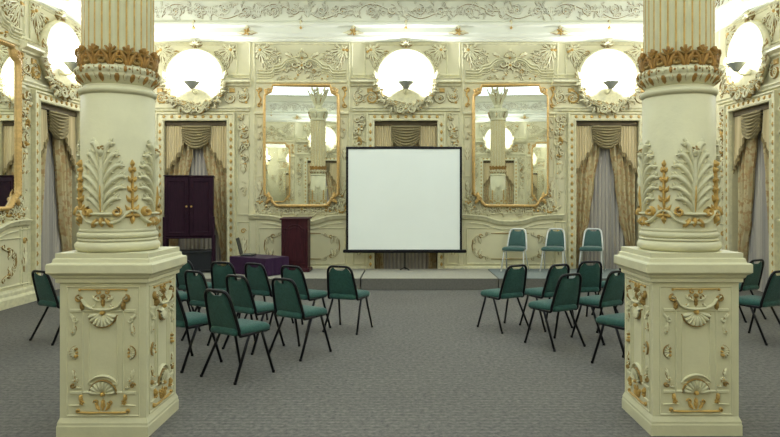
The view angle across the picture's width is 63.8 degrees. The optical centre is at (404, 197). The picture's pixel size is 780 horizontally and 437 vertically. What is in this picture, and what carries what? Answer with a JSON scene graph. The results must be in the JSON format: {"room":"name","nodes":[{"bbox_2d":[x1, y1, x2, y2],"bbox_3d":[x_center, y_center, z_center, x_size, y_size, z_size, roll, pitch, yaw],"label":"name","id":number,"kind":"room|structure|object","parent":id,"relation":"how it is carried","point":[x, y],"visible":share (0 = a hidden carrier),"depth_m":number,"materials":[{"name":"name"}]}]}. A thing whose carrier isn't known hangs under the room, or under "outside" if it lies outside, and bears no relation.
{"room":"assembly chamber","nodes":[
{"label":"assembly chamber","id":0,"kind":"room"},
{"bbox_2d":[0,0,77,291],"bbox_3d":[-6.407,-1.275,6.125,0.426,5.950,14.250,0,0,0],"label":"wall","id":1,"kind":"structure","parent":0,"point":[4,262],"depth_m":10.23,"materials":[{"name":"beige paint"}]},
{"bbox_2d":[0,39,21,210],"bbox_3d":[-6.130,-1.105,9.170,0.140,2.594,1.604,0,0,0],"label":"wall mirror","id":2,"kind":"object","parent":1,"relation":"attached to","point":[10,62],"visible":1,"depth_m":9.75,"materials":[{"name":"gold metal"}]},
{"bbox_2d":[0,0,32,289],"bbox_3d":[-6.157,-0.932,9.170,0.094,4.724,2.242,0,0,0],"label":"trim","id":3,"kind":"structure","parent":1,"relation":"attached to","point":[16,10],"depth_m":9.91,"materials":[{"name":"paint"}]},
{"bbox_2d":[0,285,36,310],"bbox_3d":[-6.150,1.570,6.125,0.100,0.260,14.210,0,0,0],"label":"baseboard","id":4,"kind":"structure","parent":1,"relation":"attached to","point":[15,297],"depth_m":9.88,"materials":[{"name":"paint"}]},
{"bbox_2d":[18,0,82,284],"bbox_3d":[-6.117,-0.990,11.200,0.174,4.780,2.320,0,0,0],"label":"trim","id":5,"kind":"structure","parent":1,"relation":"attached to","point":[30,47],"depth_m":10.31,"materials":[{"name":"paint"}]},
{"bbox_2d":[31,89,79,290],"bbox_3d":[-6.338,-0.050,11.200,0.445,3.500,1.670,0,0,0],"label":"window","id":6,"kind":"structure","parent":1,"relation":"in","point":[38,98],"depth_m":10.47,"materials":[{"name":"paint"}]},
{"bbox_2d":[41,118,48,232],"bbox_3d":[-6.331,0.138,10.832,0.120,3.100,0.575,0,0,0],"label":"drape","id":7,"kind":"object","parent":6,"relation":"hanging from","point":[43,159],"visible":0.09,"depth_m":10.90,"materials":[{"name":"beige fabric"}]},
{"bbox_2d":[41,115,61,289],"bbox_3d":[-6.429,0.098,11.200,0.060,3.180,1.280,0,0,0],"label":"sheer curtain","id":8,"kind":"object","parent":6,"relation":"hanging from","point":[50,236],"visible":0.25,"depth_m":11.31,"materials":[{"name":"grey fabric"}]},
{"bbox_2d":[41,109,76,173],"bbox_3d":[-6.207,-0.993,11.200,0.145,1.094,1.320,0,0,0],"label":"valance","id":9,"kind":"object","parent":6,"relation":"attached to","point":[61,125],"visible":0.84,"depth_m":11.17,"materials":[{"name":"beige fabric"}]},
{"bbox_2d":[52,135,71,251],"bbox_3d":[-6.331,0.138,11.568,0.120,3.100,0.575,0,0,0],"label":"drape","id":10,"kind":"object","parent":6,"relation":"hanging from","point":[62,163],"visible":0.67,"depth_m":11.58,"materials":[{"name":"beige fabric"}]},
{"bbox_2d":[35,0,80,24],"bbox_3d":[-6.100,-3.500,6.125,0.200,0.400,14.210,0,0,0],"label":"ceiling","id":11,"kind":"structure","parent":1,"relation":"attached to","point":[71,8],"depth_m":11.30,"materials":[{"name":"white paint"}]},
{"bbox_2d":[38,20,80,87],"bbox_3d":[-6.134,-2.520,11.200,0.138,1.267,1.280,0,0,0],"label":"niche","id":12,"kind":"object","parent":1,"relation":"attached to","point":[60,38],"visible":0.68,"depth_m":11.18,"materials":[{"name":"paint"}]},
{"bbox_2d":[41,38,81,101],"bbox_3d":[-6.042,-2.208,11.193,0.104,0.962,1.427,0,0,0],"label":"wreath","id":13,"kind":"object","parent":1,"relation":"attached to","point":[62,91],"visible":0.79,"depth_m":10.88,"materials":[{"name":"paint"}]},
{"bbox_2d":[58,57,76,75],"bbox_3d":[-5.984,-2.345,11.200,0.439,0.370,0.330,0,0,0],"label":"wall lamp","id":14,"kind":"object","parent":1,"relation":"attached to","point":[72,64],"visible":0.73,"depth_m":11.13,"materials":[{"name":"paint"}]},
{"bbox_2d":[0,288,779,436],"bbox_3d":[0.000,1.750,6.125,13.200,0.100,15.050,0,0,0],"label":"floor","id":15,"kind":"structure","parent":0,"point":[425,367],"depth_m":6.06,"materials":[{"name":"grey carpet"}]},
{"bbox_2d":[29,270,59,345],"bbox_3d":[-4.146,1.272,7.539,0.495,0.856,0.540,0,0,31],"label":"banquet chair","id":16,"kind":"object","parent":15,"relation":"on","point":[45,292],"visible":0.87,"depth_m":7.35,"materials":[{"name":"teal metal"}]},
{"bbox_2d":[45,0,186,436],"bbox_3d":[-2.166,-1.050,4.742,0.784,5.500,0.779,0,0,0],"label":"column","id":17,"kind":"structure","parent":15,"relation":"on","point":[118,284],"depth_m":4.49,"materials":[{"name":"paint"}]},
{"bbox_2d":[178,291,200,330],"bbox_3d":[-2.957,1.272,7.910,0.495,0.856,0.540,0,0,33],"label":"banquet chair","id":18,"kind":"object","parent":15,"relation":"on","point":[183,295],"visible":0.03,"depth_m":7.87,"materials":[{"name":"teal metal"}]},
{"bbox_2d":[176,260,216,312],"bbox_3d":[-2.936,1.272,8.829,0.495,0.856,0.540,0,0,30],"label":"banquet chair","id":19,"kind":"object","parent":15,"relation":"on","point":[180,280],"visible":0.25,"depth_m":8.69,"materials":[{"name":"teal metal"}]},
{"bbox_2d":[176,288,222,372],"bbox_3d":[-2.237,1.272,6.399,0.495,0.856,0.540,0,0,33],"label":"banquet chair","id":20,"kind":"object","parent":15,"relation":"on","point":[187,320],"visible":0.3,"depth_m":6.22,"materials":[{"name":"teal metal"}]},
{"bbox_2d":[181,270,239,345],"bbox_3d":[-2.337,1.272,7.529,0.495,0.856,0.540,0,0,33],"label":"banquet chair","id":21,"kind":"object","parent":15,"relation":"on","point":[196,286],"visible":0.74,"depth_m":7.36,"materials":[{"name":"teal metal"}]},
{"bbox_2d":[210,261,257,319],"bbox_3d":[-2.364,1.272,8.568,0.495,0.856,0.540,0,0,18],"label":"banquet chair","id":22,"kind":"object","parent":15,"relation":"on","point":[218,273],"visible":0.49,"depth_m":8.37,"materials":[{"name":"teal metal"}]},
{"bbox_2d":[200,288,274,384],"bbox_3d":[-1.617,1.272,6.019,0.495,0.856,0.540,0,0,33],"label":"banquet chair","id":23,"kind":"object","parent":15,"relation":"on","point":[220,311],"visible":1,"depth_m":5.87,"materials":[{"name":"green fabric"}]},
{"bbox_2d":[222,274,284,354],"bbox_3d":[-1.727,1.272,7.109,0.495,0.856,0.540,0,0,33],"label":"banquet chair","id":24,"kind":"object","parent":15,"relation":"on","point":[240,292],"visible":0.91,"depth_m":6.94,"materials":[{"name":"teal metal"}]},
{"bbox_2d":[244,262,293,329],"bbox_3d":[-1.846,1.272,8.389,0.495,0.856,0.540,0,0,30],"label":"banquet chair","id":25,"kind":"object","parent":15,"relation":"on","point":[258,280],"visible":0.77,"depth_m":8.20,"materials":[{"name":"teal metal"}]},
{"bbox_2d":[177,269,364,289],"bbox_3d":[-3.217,1.591,12.343,4.765,0.218,1.554,0,0,0],"label":"stage riser","id":26,"kind":"object","parent":15,"relation":"on","point":[316,279],"visible":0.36,"depth_m":11.67,"materials":[{"name":"carpet"}]},
{"bbox_2d":[163,175,215,271],"bbox_3d":[-4.314,0.517,12.558,0.970,1.930,0.644,0,0,-15],"label":"tall cabinet","id":27,"kind":"object","parent":26,"relation":"on","point":[188,199],"visible":0.73,"depth_m":12.30,"materials":[{"name":"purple wood"}]},
{"bbox_2d":[179,249,211,271],"bbox_3d":[-4.318,1.252,12.570,0.910,0.400,0.600,0,0,-15],"label":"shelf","id":28,"kind":"object","parent":27,"relation":"attached to","point":[201,259],"depth_m":12.37,"materials":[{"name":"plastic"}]},
{"bbox_2d":[280,217,312,271],"bbox_3d":[-2.210,0.934,12.700,0.610,1.095,0.440,0,0,0],"label":"lectern","id":29,"kind":"object","parent":26,"relation":"on","point":[295,231],"visible":0.86,"depth_m":12.51,"materials":[{"name":"red wood"}]},
{"bbox_2d":[269,277,331,361],"bbox_3d":[-1.157,1.272,6.840,0.495,0.856,0.540,0,0,33],"label":"banquet chair","id":30,"kind":"object","parent":15,"relation":"on","point":[287,302],"visible":0.99,"depth_m":6.69,"materials":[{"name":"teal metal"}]},
{"bbox_2d":[280,265,330,334],"bbox_3d":[-1.306,1.272,8.079,0.495,0.856,0.540,0,0,30],"label":"banquet chair","id":31,"kind":"object","parent":15,"relation":"on","point":[297,276],"visible":0.68,"depth_m":7.88,"materials":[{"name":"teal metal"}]},
{"bbox_2d":[322,265,372,334],"bbox_3d":[-0.738,1.272,8.078,0.495,0.856,0.540,0,0,20],"label":"banquet chair","id":32,"kind":"object","parent":15,"relation":"on","point":[340,284],"visible":0.98,"depth_m":7.90,"materials":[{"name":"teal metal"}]},
{"bbox_2d":[361,269,497,289],"bbox_3d":[0.453,1.591,12.343,2.525,0.218,1.554,0,0,0],"label":"stage riser","id":33,"kind":"object","parent":15,"relation":"on","point":[372,279],"visible":0.96,"depth_m":11.57,"materials":[{"name":"carpet"}]},
{"bbox_2d":[343,146,466,269],"bbox_3d":[-0.005,0.213,12.829,2.510,2.532,0.267,0,0,0],"label":"projection screen","id":34,"kind":"object","parent":33,"relation":"on","point":[400,199],"visible":1,"depth_m":12.74,"materials":[{"name":"fabric"}]},
{"bbox_2d":[477,264,530,333],"bbox_3d":[1.292,1.272,8.159,0.495,0.856,0.540,0,0,-32],"label":"banquet chair","id":35,"kind":"object","parent":15,"relation":"on","point":[513,285],"visible":1,"depth_m":8.01,"materials":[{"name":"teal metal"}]},
{"bbox_2d":[519,263,572,331],"bbox_3d":[1.866,1.272,8.259,0.495,0.856,0.540,0,0,-30],"label":"banquet chair","id":36,"kind":"object","parent":15,"relation":"on","point":[552,277],"visible":0.63,"depth_m":8.07,"materials":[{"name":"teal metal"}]},
{"bbox_2d":[488,269,618,289],"bbox_3d":[3.667,1.591,12.343,3.865,0.218,1.554,0,0,0],"label":"stage riser","id":37,"kind":"object","parent":15,"relation":"on","point":[535,279],"visible":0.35,"depth_m":11.97,"materials":[{"name":"carpet"}]},
{"bbox_2d":[500,228,529,271],"bbox_3d":[2.245,1.053,12.752,0.495,0.856,0.540,0,0,23],"label":"banquet chair","id":38,"kind":"object","parent":37,"relation":"on","point":[517,240],"visible":0.94,"depth_m":12.87,"materials":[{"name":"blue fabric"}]},
{"bbox_2d":[539,228,566,271],"bbox_3d":[3.035,1.053,12.752,0.495,0.856,0.540,0,0,23],"label":"banquet chair","id":39,"kind":"object","parent":37,"relation":"on","point":[555,240],"visible":0.98,"depth_m":12.87,"materials":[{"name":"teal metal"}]},
{"bbox_2d":[578,228,605,272],"bbox_3d":[3.805,1.053,12.752,0.495,0.856,0.540,0,0,23],"label":"banquet chair","id":40,"kind":"object","parent":37,"relation":"on","point":[592,240],"visible":0.97,"depth_m":12.88,"materials":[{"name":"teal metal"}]},
{"bbox_2d":[524,273,585,351],"bbox_3d":[1.740,1.272,7.249,0.495,0.856,0.540,0,0,-30],"label":"banquet chair","id":41,"kind":"object","parent":15,"relation":"on","point":[566,297],"visible":1,"depth_m":7.09,"materials":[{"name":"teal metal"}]},
{"bbox_2d":[556,261,603,324],"bbox_3d":[2.443,1.272,8.678,0.495,0.856,0.540,0,0,-14],"label":"banquet chair","id":42,"kind":"object","parent":15,"relation":"on","point":[591,275],"visible":0.68,"depth_m":8.48,"materials":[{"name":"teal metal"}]},
{"bbox_2d":[570,270,624,344],"bbox_3d":[2.367,1.272,7.550,0.495,0.856,0.540,0,0,-33],"label":"banquet chair","id":43,"kind":"object","parent":15,"relation":"on","point":[613,293],"visible":0.91,"depth_m":7.39,"materials":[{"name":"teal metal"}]},
{"bbox_2d":[591,268,622,314],"bbox_3d":[3.046,1.272,8.979,0.495,0.856,0.540,0,0,-28],"label":"banquet chair","id":44,"kind":"object","parent":15,"relation":"on","point":[603,282],"visible":0.06,"depth_m":8.95,"materials":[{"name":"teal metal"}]},
{"bbox_2d":[591,313,624,363],"bbox_3d":[2.256,1.272,6.339,0.495,0.856,0.540,0,0,-30],"label":"banquet chair","id":45,"kind":"object","parent":15,"relation":"on","point":[617,321],"visible":0.18,"depth_m":6.31,"materials":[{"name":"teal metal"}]},
{"bbox_2d":[614,0,752,435],"bbox_3d":[2.080,-1.050,4.772,0.762,5.500,0.779,0,0,0],"label":"column","id":46,"kind":"structure","parent":15,"relation":"on","point":[682,289],"depth_m":4.52,"materials":[{"name":"paint"}]},
{"bbox_2d":[739,259,766,322],"bbox_3d":[4.736,1.272,8.859,0.495,0.856,0.540,0,0,-30],"label":"banquet chair","id":47,"kind":"object","parent":15,"relation":"on","point":[752,281],"visible":0.63,"depth_m":8.68,"materials":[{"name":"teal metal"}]},
{"bbox_2d":[739,270,779,345],"bbox_3d":[4.256,1.272,7.539,0.495,0.856,0.540,0,0,-30],"label":"banquet chair","id":48,"kind":"object","parent":15,"relation":"on","point":[770,297],"visible":0.94,"depth_m":7.36,"materials":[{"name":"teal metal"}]},
{"bbox_2d":[153,1,642,265],"bbox_3d":[0.000,-1.275,13.457,12.400,5.950,0.426,0,0,0],"label":"wall","id":49,"kind":"structure","parent":0,"point":[491,246],"depth_m":13.25,"materials":[{"name":"beige paint"}]},
{"bbox_2d":[183,76,199,94],"bbox_3d":[-4.420,-2.345,13.034,0.330,0.370,0.439,0,0,0],"label":"wall lamp","id":50,"kind":"object","parent":49,"relation":"attached to","point":[191,83],"visible":1,"depth_m":12.92,"materials":[{"name":"paint"}]},
{"bbox_2d":[160,70,227,114],"bbox_3d":[-4.427,-2.208,13.092,1.427,0.962,0.104,0,0,0],"label":"wreath","id":51,"kind":"object","parent":49,"relation":"attached to","point":[202,107],"visible":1,"depth_m":13.10,"materials":[{"name":"paint"}]},
{"bbox_2d":[165,48,224,106],"bbox_3d":[-4.420,-2.520,13.184,1.280,1.267,0.138,0,0,0],"label":"niche","id":52,"kind":"object","parent":49,"relation":"attached to","point":[191,61],"visible":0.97,"depth_m":13.21,"materials":[{"name":"paint"}]},
{"bbox_2d":[155,113,235,264],"bbox_3d":[-4.420,-0.050,13.387,1.670,3.500,0.445,0,0,0],"label":"window","id":53,"kind":"structure","parent":49,"relation":"in","point":[162,120],"depth_m":13.19,"materials":[{"name":"paint"}]},
{"bbox_2d":[168,143,192,246],"bbox_3d":[-4.787,0.138,13.381,0.575,3.100,0.120,0,0,0],"label":"drape","id":54,"kind":"object","parent":53,"relation":"hanging from","point":[182,166],"visible":0.26,"depth_m":13.38,"materials":[{"name":"beige fabric"}]},
{"bbox_2d":[165,125,226,174],"bbox_3d":[-4.420,-0.993,13.258,1.320,1.094,0.145,0,0,0],"label":"valance","id":55,"kind":"object","parent":53,"relation":"attached to","point":[193,136],"visible":1,"depth_m":13.28,"materials":[{"name":"beige fabric"}]},
{"bbox_2d":[178,147,220,265],"bbox_3d":[-4.420,0.098,13.479,1.280,3.180,0.060,0,0,0],"label":"sheer curtain","id":56,"kind":"object","parent":53,"relation":"hanging from","point":[198,166],"visible":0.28,"depth_m":13.48,"materials":[{"name":"white fabric"}]},
{"bbox_2d":[203,140,226,265],"bbox_3d":[-4.053,0.138,13.381,0.575,3.100,0.120,0,0,0],"label":"drape","id":57,"kind":"object","parent":53,"relation":"hanging from","point":[220,180],"visible":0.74,"depth_m":13.38,"materials":[{"name":"beige fabric"}]},
{"bbox_2d":[154,39,250,254],"bbox_3d":[-4.420,-0.990,13.167,2.320,4.780,0.174,0,0,0],"label":"trim","id":58,"kind":"structure","parent":49,"relation":"attached to","point":[229,50],"depth_m":13.23,"materials":[{"name":"paint"}]},
{"bbox_2d":[248,43,353,265],"bbox_3d":[-2.180,-0.932,13.207,2.242,4.724,0.094,0,0,0],"label":"trim","id":59,"kind":"structure","parent":49,"relation":"attached to","point":[341,51],"depth_m":13.22,"materials":[{"name":"paint"}]},
{"bbox_2d":[263,84,339,206],"bbox_3d":[-2.180,-1.105,13.180,1.604,2.594,0.140,0,0,0],"label":"wall mirror","id":60,"kind":"object","parent":49,"relation":"attached to","point":[301,122],"visible":1,"depth_m":13.19,"materials":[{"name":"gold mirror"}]},
{"bbox_2d":[154,22,642,41],"bbox_3d":[0.000,-3.500,13.150,12.360,0.400,0.200,0,0,0],"label":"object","id":61,"kind":"structure","parent":49,"relation":"attached to","point":[163,31],"depth_m":13.10,"materials":[{"name":"white paint"}]},
{"bbox_2d":[154,0,642,21],"bbox_3d":[-0.003,-3.974,13.202,12.530,0.552,0.104,0,0,0],"label":"trim","id":62,"kind":"structure","parent":49,"relation":"attached to","point":[404,12],"depth_m":13.22,"materials":[{"name":"white paint"}]},
{"bbox_2d":[192,20,610,35],"bbox_3d":[-0.075,-3.560,13.069,8.777,0.320,0.074,0,0,0],"label":"trim","id":63,"kind":"structure","parent":49,"relation":"attached to","point":[559,30],"depth_m":13.07,"materials":[{"name":"paint"}]},
{"bbox_2d":[350,39,460,263],"bbox_3d":[0.020,-0.990,13.167,2.320,4.780,0.174,0,0,0],"label":"trim","id":64,"kind":"structure","parent":49,"relation":"attached to","point":[439,50],"depth_m":13.22,"materials":[{"name":"paint"}]},
{"bbox_2d":[366,113,444,268],"bbox_3d":[0.020,-0.050,13.387,1.670,3.500,0.445,0,0,0],"label":"door frame","id":65,"kind":"structure","parent":49,"relation":"in","point":[372,119],"depth_m":13.19,"materials":[{"name":"paint"}]},
{"bbox_2d":[375,142,396,268],"bbox_3d":[-0.347,0.138,13.381,0.575,3.100,0.120,0,0,0],"label":"drape","id":66,"kind":"object","parent":65,"relation":"hanging from","point":[378,256],"visible":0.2,"depth_m":13.38,"materials":[{"name":"beige fabric"}]},
{"bbox_2d":[383,253,428,268],"bbox_3d":[0.020,0.098,13.479,1.280,3.180,0.060,0,0,0],"label":"sheer curtain","id":67,"kind":"object","parent":65,"relation":"hanging from","point":[390,260],"visible":0.06,"depth_m":13.47,"materials":[{"name":"white fabric"}]},
{"bbox_2d":[375,125,436,146],"bbox_3d":[0.020,-0.993,13.258,1.320,1.094,0.145,0,0,0],"label":"valance","id":68,"kind":"object","parent":65,"relation":"attached to","point":[401,135],"visible":0.66,"depth_m":13.28,"materials":[{"name":"beige fabric"}]},
{"bbox_2d":[415,142,436,268],"bbox_3d":[0.388,0.138,13.381,0.575,3.100,0.120,0,0,0],"label":"drape","id":69,"kind":"object","parent":65,"relation":"hanging from","point":[432,264],"visible":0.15,"depth_m":13.40,"materials":[{"name":"beige fabric"}]},
{"bbox_2d":[372,70,439,115],"bbox_3d":[0.013,-2.208,13.092,1.427,0.962,0.104,0,0,0],"label":"wreath","id":70,"kind":"object","parent":49,"relation":"attached to","point":[403,109],"visible":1,"depth_m":13.10,"materials":[{"name":"paint"}]},
{"bbox_2d":[376,48,435,106],"bbox_3d":[0.020,-2.520,13.184,1.280,1.267,0.138,0,0,0],"label":"niche","id":71,"kind":"object","parent":49,"relation":"attached to","point":[402,61],"visible":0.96,"depth_m":13.21,"materials":[{"name":"paint"}]},
{"bbox_2d":[398,76,413,94],"bbox_3d":[0.020,-2.345,13.034,0.330,0.370,0.439,0,0,0],"label":"wall lamp","id":72,"kind":"object","parent":49,"relation":"attached to","point":[405,83],"visible":1,"depth_m":12.92,"materials":[{"name":"paint"}]},
{"bbox_2d":[310,266,562,270],"bbox_3d":[0.000,1.570,13.200,12.360,0.260,0.100,0,0,0],"label":"baseboard","id":73,"kind":"structure","parent":49,"relation":"attached to","point":[314,267],"depth_m":13.20,"materials":[{"name":"paint"}]},
{"bbox_2d":[472,84,548,206],"bbox_3d":[2.220,-1.105,13.180,1.604,2.594,0.142,0,0,0],"label":"wall mirror","id":74,"kind":"object","parent":49,"relation":"attached to","point":[510,122],"visible":1,"depth_m":13.19,"materials":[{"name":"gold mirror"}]},
{"bbox_2d":[457,43,563,265],"bbox_3d":[2.220,-0.932,13.207,2.242,4.724,0.094,0,0,0],"label":"trim","id":75,"kind":"structure","parent":49,"relation":"attached to","point":[471,52],"depth_m":13.22,"materials":[{"name":"paint"}]},
{"bbox_2d":[552,39,644,263],"bbox_3d":[4.270,-0.990,13.167,2.320,4.780,0.174,0,0,0],"label":"trim","id":76,"kind":"structure","parent":49,"relation":"attached to","point":[573,50],"depth_m":13.22,"materials":[{"name":"paint"}]},
{"bbox_2d":[567,113,641,268],"bbox_3d":[4.270,-0.050,13.387,1.670,3.500,0.445,0,0,0],"label":"window","id":77,"kind":"structure","parent":49,"relation":"in","point":[573,119],"depth_m":13.19,"materials":[{"name":"paint"}]},
{"bbox_2d":[576,140,599,268],"bbox_3d":[3.902,0.138,13.381,0.575,3.100,0.120,0,0,0],"label":"drape","id":78,"kind":"object","parent":77,"relation":"hanging from","point":[585,178],"visible":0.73,"depth_m":13.38,"materials":[{"name":"beige fabric"}]},
{"bbox_2d":[582,147,624,268],"bbox_3d":[4.270,0.098,13.479,1.280,3.180,0.060,0,0,0],"label":"sheer curtain","id":79,"kind":"object","parent":77,"relation":"hanging from","point":[604,213],"visible":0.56,"depth_m":13.47,"materials":[{"name":"white fabric"}]},
{"bbox_2d":[576,125,637,176],"bbox_3d":[4.270,-0.993,13.258,1.320,1.094,0.145,0,0,0],"label":"valance","id":80,"kind":"object","parent":77,"relation":"attached to","point":[604,136],"visible":0.99,"depth_m":13.28,"materials":[{"name":"beige fabric"}]},
{"bbox_2d":[610,143,634,245],"bbox_3d":[4.638,0.138,13.381,0.575,3.100,0.120,0,0,0],"label":"drape","id":81,"kind":"object","parent":77,"relation":"hanging from","point":[624,177],"visible":0.73,"depth_m":13.38,"materials":[{"name":"beige fabric"}]},
{"bbox_2d":[574,70,639,114],"bbox_3d":[4.263,-2.208,13.092,1.427,0.962,0.104,0,0,0],"label":"wreath","id":82,"kind":"object","parent":49,"relation":"attached to","point":[615,108],"visible":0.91,"depth_m":13.10,"materials":[{"name":"paint"}]},
{"bbox_2d":[578,48,637,106],"bbox_3d":[4.270,-2.520,13.184,1.280,1.267,0.138,0,0,0],"label":"niche","id":83,"kind":"object","parent":49,"relation":"attached to","point":[604,61],"visible":0.93,"depth_m":13.21,"materials":[{"name":"paint"}]},
{"bbox_2d":[603,76,618,94],"bbox_3d":[4.270,-2.345,13.034,0.330,0.370,0.439,0,0,0],"label":"wall lamp","id":84,"kind":"object","parent":49,"relation":"attached to","point":[611,83],"visible":1,"depth_m":12.92,"materials":[{"name":"paint"}]},
{"bbox_2d":[713,0,779,275],"bbox_3d":[6.407,-1.275,6.125,0.426,5.950,14.250,0,0,0],"label":"wall","id":85,"kind":"structure","parent":0,"point":[768,79],"depth_m":11.87,"materials":[{"name":"beige paint"}]},
{"bbox_2d":[715,0,728,6],"bbox_3d":[6.152,-3.969,6.118,0.104,0.562,14.400,0,0,0],"label":"trim","id":86,"kind":"structure","parent":85,"relation":"attached to","point":[717,3],"depth_m":12.33,"materials":[{"name":"white paint"}]},
{"bbox_2d":[726,57,751,75],"bbox_3d":[5.984,-2.345,11.200,0.439,0.370,0.330,0,0,0],"label":"wall lamp","id":87,"kind":"object","parent":85,"relation":"attached to","point":[736,65],"visible":1,"depth_m":11.15,"materials":[{"name":"paint"}]},
{"bbox_2d":[715,0,774,32],"bbox_3d":[6.100,-3.500,6.125,0.200,0.400,14.210,0,0,0],"label":"trim","id":88,"kind":"structure","parent":85,"relation":"attached to","point":[731,11],"depth_m":11.58,"materials":[{"name":"white paint"}]},
{"bbox_2d":[723,38,768,101],"bbox_3d":[6.042,-2.208,11.207,0.104,0.962,1.427,0,0,0],"label":"wreath","id":89,"kind":"object","parent":85,"relation":"attached to","point":[743,92],"visible":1,"depth_m":11.02,"materials":[{"name":"paint"}]},
{"bbox_2d":[716,0,779,249],"bbox_3d":[6.117,-0.990,11.200,0.174,4.780,2.320,0,0,0],"label":"trim","id":90,"kind":"structure","parent":85,"relation":"attached to","point":[773,51],"depth_m":10.91,"materials":[{"name":"paint"}]},
{"bbox_2d":[726,20,771,85],"bbox_3d":[6.134,-2.520,11.200,0.138,1.267,1.280,0,0,0],"label":"niche","id":91,"kind":"object","parent":85,"relation":"attached to","point":[749,38],"visible":0.78,"depth_m":11.22,"materials":[{"name":"paint"}]},
{"bbox_2d":[723,89,778,275],"bbox_3d":[6.338,-0.050,11.200,0.445,3.500,1.670,0,0,0],"label":"door frame","id":92,"kind":"structure","parent":85,"relation":"in","point":[769,100],"depth_m":10.77,"materials":[{"name":"paint"}]},
{"bbox_2d":[738,135,757,260],"bbox_3d":[6.331,0.138,11.568,0.120,3.100,0.575,0,0,0],"label":"drape","id":93,"kind":"object","parent":92,"relation":"hanging from","point":[746,165],"visible":0.61,"depth_m":11.58,"materials":[{"name":"beige fabric"}]},
{"bbox_2d":[733,109,768,173],"bbox_3d":[6.207,-0.993,11.200,0.145,1.094,1.320,0,0,0],"label":"valance","id":94,"kind":"object","parent":92,"relation":"attached to","point":[748,125],"visible":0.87,"depth_m":11.18,"materials":[{"name":"beige fabric"}]},
{"bbox_2d":[747,115,768,291],"bbox_3d":[6.429,0.098,11.200,0.060,3.180,1.280,0,0,0],"label":"sheer curtain","id":95,"kind":"object","parent":92,"relation":"hanging from","point":[759,236],"visible":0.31,"depth_m":11.34,"materials":[{"name":"grey fabric"}]},
{"bbox_2d":[761,118,768,232],"bbox_3d":[6.331,0.138,10.832,0.120,3.100,0.575,0,0,0],"label":"drape","id":96,"kind":"object","parent":92,"relation":"hanging from","point":[766,159],"visible":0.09,"depth_m":10.90,"materials":[{"name":"beige fabric"}]},
{"bbox_3d":[-2.860,1.315,12.280,0.940,0.334,0.580,0,0,33],"label":"table","id":97,"kind":"object","parent":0,"visible":0},
{"bbox_2d":[229,254,288,275],"bbox_3d":[-2.861,1.307,12.282,1.016,0.330,0.643,0,0,33],"label":"tablecloth","id":98,"kind":"object","parent":97,"relation":"on","point":[273,264],"visible":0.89,"depth_m":12.05,"materials":[{"name":"purple fabric"}]},
{"bbox_2d":[236,237,255,255],"bbox_3d":[-3.146,0.965,12.395,0.352,0.348,0.340,0,0,-6],"label":"laptop","id":99,"kind":"object","parent":98,"relation":"on","point":[237,239],"visible":1,"depth_m":12.33,"materials":[{"name":"plastic"}]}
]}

